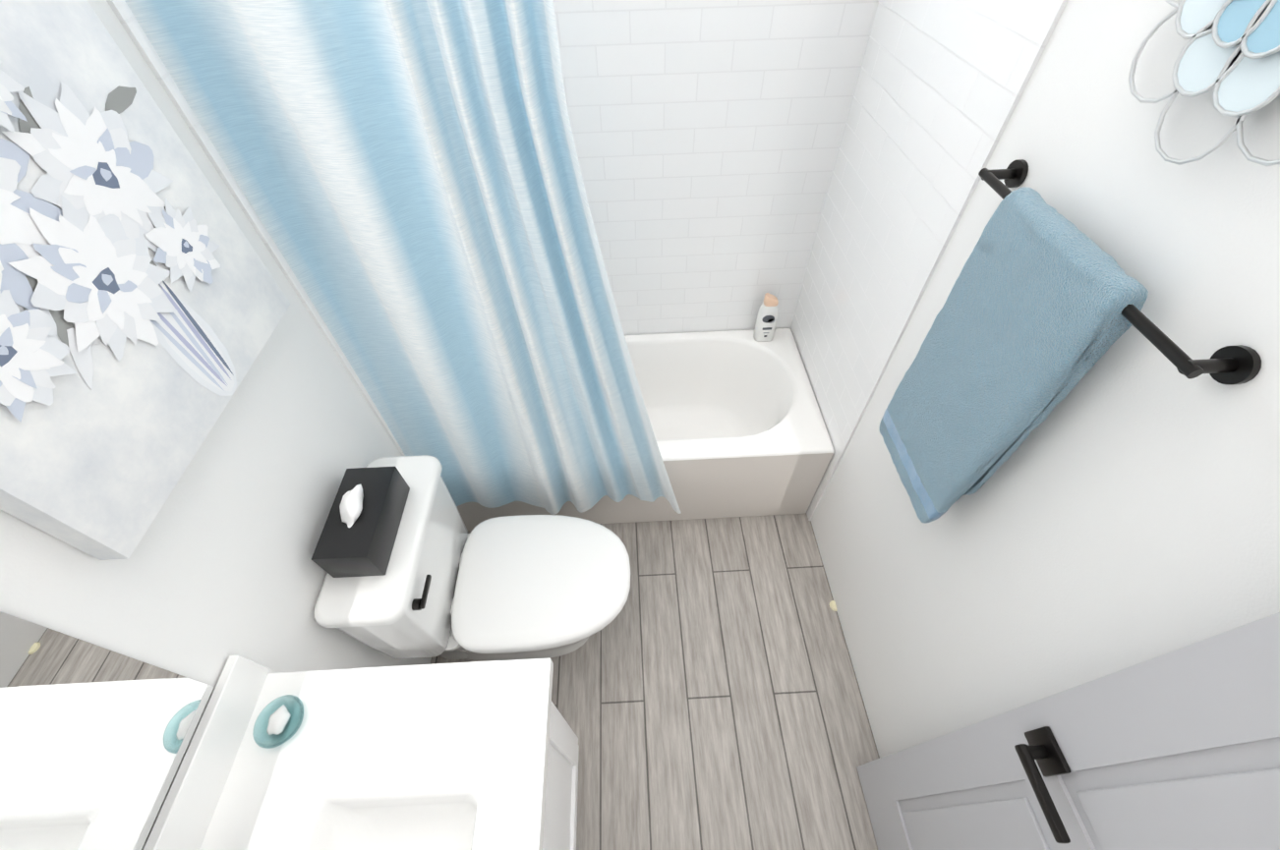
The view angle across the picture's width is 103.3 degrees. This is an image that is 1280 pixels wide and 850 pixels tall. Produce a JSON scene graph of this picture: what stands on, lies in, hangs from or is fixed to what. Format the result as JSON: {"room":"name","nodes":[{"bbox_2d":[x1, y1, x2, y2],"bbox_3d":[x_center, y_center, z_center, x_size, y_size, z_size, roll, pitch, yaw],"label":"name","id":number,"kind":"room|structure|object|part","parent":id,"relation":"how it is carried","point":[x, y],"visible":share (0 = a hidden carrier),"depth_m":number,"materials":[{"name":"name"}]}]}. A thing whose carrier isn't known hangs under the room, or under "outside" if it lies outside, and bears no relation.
{"room":"bathroom","nodes":[
{"label":"bathroom","id":0,"kind":"room"},
{"bbox_2d":[0,0,431,849],"bbox_3d":[-0.843,-0.297,0.564,0.109,3.450,2.300,-3,51,-1],"label":"wall","id":1,"kind":"structure","parent":0,"point":[210,576],"depth_m":0.84,"materials":[{"name":"white paint"}]},
{"bbox_3d":[-0.754,0.403,0.259,0.008,1.077,0.721,-3,51,-1],"label":"mirror","id":2,"kind":"part","parent":1,"relation":"part of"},
{"bbox_2d":[0,0,290,560],"bbox_3d":[-0.766,-0.225,0.682,0.055,0.600,0.592,-3,51,-1],"label":"picture","id":3,"kind":"object","parent":1,"relation":"attached to","point":[145,304],"visible":1,"depth_m":0.70,"materials":[{"name":"white paper"}]},
{"bbox_2d":[106,0,405,456],"bbox_3d":[-0.819,-0.525,1.506,0.008,2.285,0.737,-3,51,-1],"label":"wall tile","id":4,"kind":"structure","parent":1,"relation":"attached to","point":[125,16],"depth_m":0.98,"materials":[{"name":"white tile"}]},
{"bbox_2d":[124,0,681,515],"bbox_3d":[-0.047,-0.309,1.238,1.503,1.846,0.164,-3,51,-1],"label":"shower curtain","id":5,"kind":"object","parent":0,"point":[406,175],"visible":0.98,"depth_m":1.09,"materials":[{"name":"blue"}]},
{"bbox_2d":[430,514,879,849],"bbox_3d":[-0.006,0.787,1.939,1.720,0.080,2.500,-3,51,-1],"label":"floor","id":6,"kind":"structure","parent":0,"point":[706,694],"depth_m":1.74,"materials":[{"name":"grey wood"}]},
{"bbox_2d":[143,654,579,849],"bbox_3d":[-0.445,1.024,1.037,0.585,1.027,0.827,-3,51,-1],"label":"bathroom vanity","id":7,"kind":"object","parent":6,"relation":"on","point":[471,756],"visible":1,"depth_m":0.92,"materials":[{"name":"white paint"}]},
{"bbox_2d":[143,654,270,849],"bbox_3d":[-0.735,0.777,0.719,0.019,0.101,0.824,-3,51,-1],"label":"backsplash","id":8,"kind":"structure","parent":7,"relation":"on","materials":[{"name":"white stone"}]},
{"bbox_2d":[252,695,303,749],"bbox_3d":[-0.675,0.553,0.946,0.088,0.029,0.088,-3,51,-1],"label":"soap dish","id":9,"kind":"object","parent":7,"relation":"on","point":[278,720],"visible":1,"depth_m":0.94,"materials":[{"name":"teal glass"}]},
{"bbox_2d":[183,785,483,849],"bbox_3d":[-0.409,0.846,0.789,0.291,0.110,0.442,-3,51,-1],"label":"basin","id":10,"kind":"object","parent":7,"relation":"in","point":[334,817],"depth_m":0.91,"materials":[{"name":"white ceramic"}]},
{"bbox_3d":[-0.199,0.906,1.198,0.009,0.514,0.222,-3,51,-1],"label":"door panel","id":11,"kind":"part","parent":7,"relation":"part of","materials":[{"name":"white paint"}]},
{"bbox_3d":[-0.189,1.085,1.416,0.019,0.055,0.218,-3,51,-1],"label":"door rail","id":12,"kind":"part","parent":7,"relation":"part of","materials":[{"name":"white paint"}]},
{"bbox_2d":[313,455,630,661],"bbox_3d":[-0.398,0.506,1.617,0.739,0.788,0.476,-3,51,-1],"label":"toilet","id":13,"kind":"object","parent":6,"relation":"on","point":[446,586],"visible":1,"depth_m":1.49,"materials":[{"name":"white ceramic"}]},
{"bbox_2d":[311,466,409,578],"bbox_3d":[-0.686,0.222,1.244,0.126,0.155,0.250,-3,51,-1],"label":"tissue box","id":14,"kind":"object","parent":13,"relation":"on","point":[359,533],"visible":1,"depth_m":1.21,"materials":[{"name":"black paint"}]},
{"bbox_3d":[-0.668,0.279,1.323,0.212,0.036,0.476,-3,51,-1],"label":"tank lid","id":15,"kind":"part","parent":13,"relation":"part of","materials":[{"name":"white ceramic"}]},
{"bbox_3d":[-0.668,0.408,1.478,0.194,0.367,0.452,-3,51,-1],"label":"tank","id":16,"kind":"part","parent":13,"relation":"part of","materials":[{"name":"white ceramic"}]},
{"bbox_3d":[-0.546,0.424,1.291,0.010,0.016,0.085,-3,51,-1],"label":"lever arm","id":17,"kind":"part","parent":13,"relation":"part of"},
{"bbox_3d":[-0.300,0.472,1.583,0.541,0.041,0.435,-3,51,-1],"label":"seat lid","id":18,"kind":"part","parent":13,"relation":"part of","materials":[{"name":"white plastic"}]},
{"bbox_2d":[456,328,834,530],"bbox_3d":[-0.048,0.006,2.232,1.498,0.458,0.700,-3,51,-1],"label":"bathtub","id":19,"kind":"object","parent":6,"relation":"on","point":[737,424],"visible":0.5,"depth_m":2.14,"materials":[{"name":"white ceramic"}]},
{"bbox_2d":[753,292,778,342],"bbox_3d":[0.542,-0.459,2.152,0.086,0.232,0.055,-3,51,-1],"label":"wash bottle","id":20,"kind":"object","parent":19,"relation":"on","point":[766,321],"visible":1,"depth_m":2.13,"materials":[{"name":"white plastic"}]},
{"bbox_2d":[761,314,774,323],"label":"art","id":21,"kind":"object","parent":20,"relation":"attached to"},
{"bbox_2d":[766,318,775,323],"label":"art","id":22,"kind":"object","parent":20,"relation":"attached to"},
{"bbox_2d":[811,0,1279,757],"bbox_3d":[0.771,-0.373,0.589,0.100,3.450,2.300,-3,51,-1],"label":"wall","id":23,"kind":"structure","parent":0,"point":[1118,509],"depth_m":0.80,"materials":[{"name":"white paint"}]},
{"bbox_2d":[790,0,1068,521],"bbox_3d":[0.681,-0.967,1.080,0.008,3.450,0.737,-3,51,-1],"label":"wall tiles","id":24,"kind":"structure","parent":23,"relation":"attached to","point":[940,87],"depth_m":1.34,"materials":[{"name":"white tile"}]},
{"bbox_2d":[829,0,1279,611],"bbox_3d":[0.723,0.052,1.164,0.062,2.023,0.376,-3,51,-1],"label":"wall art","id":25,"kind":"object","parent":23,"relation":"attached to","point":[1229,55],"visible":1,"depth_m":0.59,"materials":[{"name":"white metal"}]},
{"bbox_2d":[879,159,1261,523],"bbox_3d":[0.681,-0.083,1.013,0.092,0.652,0.564,-3,51,-1],"label":"towel rail","id":26,"kind":"object","parent":23,"relation":"attached to","point":[1039,315],"visible":1,"depth_m":0.88,"materials":[{"name":"blue fabric"}]},
{"bbox_3d":[0.673,-0.470,0.949,0.056,0.018,0.018,-3,51,-1],"label":"post","id":27,"kind":"part","parent":26,"relation":"part of","materials":[{"name":"black metal"}]},
{"bbox_2d":[879,186,1148,523],"bbox_3d":[0.666,-0.088,1.017,0.062,0.652,0.325,-3,51,-1],"label":"towel","id":28,"kind":"object","parent":26,"relation":"hanging from","point":[1036,303],"depth_m":0.89,"materials":[{"name":"blue fabric"}]},
{"bbox_3d":[0.697,-0.072,0.621,0.056,0.018,0.018,-3,51,-1],"label":"post","id":29,"kind":"part","parent":26,"relation":"part of","materials":[{"name":"black metal"}]},
{"bbox_3d":[0.024,0.816,0.088,1.720,2.740,0.100,-3,51,-1],"label":"wall","id":30,"kind":"structure","parent":0,"visible":0},
{"bbox_2d":[856,612,1279,849],"bbox_3d":[0.689,0.682,0.599,0.010,2.071,0.661,-3,51,-1],"label":"entry door","id":31,"kind":"structure","parent":30,"relation":"in","point":[1220,690],"depth_m":0.70,"materials":[{"name":"grey paint"}]},
{"bbox_3d":[0.697,0.996,0.980,0.010,0.560,0.413,-3,51,-1],"label":"entry door lower panels","id":32,"kind":"part","parent":31,"relation":"part of","materials":[{"name":"white wood"}]},
{"bbox_2d":[1024,726,1071,777],"bbox_3d":[0.668,0.537,0.833,0.009,0.064,0.064,-3,51,-1],"label":"rose","id":33,"kind":"object","parent":31,"relation":"attached to","point":[1055,763],"visible":0.92,"depth_m":0.82,"materials":[{"name":"black metal"}]},
{"bbox_2d":[1027,745,1048,759],"bbox_3d":[0.647,0.538,0.833,0.034,0.020,0.020,-3,51,-1],"label":"door handle","id":34,"kind":"object","parent":33,"relation":"attached to","point":[1038,752],"depth_m":0.82,"materials":[{"name":"black metal"}]},
{"bbox_2d":[1014,744,1070,843],"bbox_3d":[0.633,0.579,0.800,0.014,0.020,0.127,-3,51,-1],"label":"door lever","id":35,"kind":"object","parent":34,"relation":"attached to","point":[1047,805],"visible":1,"depth_m":0.79,"materials":[{"name":"black metal"}]},
{"bbox_3d":[-0.080,-0.769,1.935,1.720,1.905,0.100,-3,51,-1],"label":"wall","id":36,"kind":"structure","parent":0,"visible":0},
{"bbox_2d":[553,0,878,335],"bbox_3d":[-0.077,-0.727,1.901,1.520,1.905,0.008,-3,51,-1],"label":"wall tile","id":37,"kind":"structure","parent":36,"relation":"attached to","point":[707,136],"depth_m":1.66,"materials":[{"name":"white tile"}]}
]}

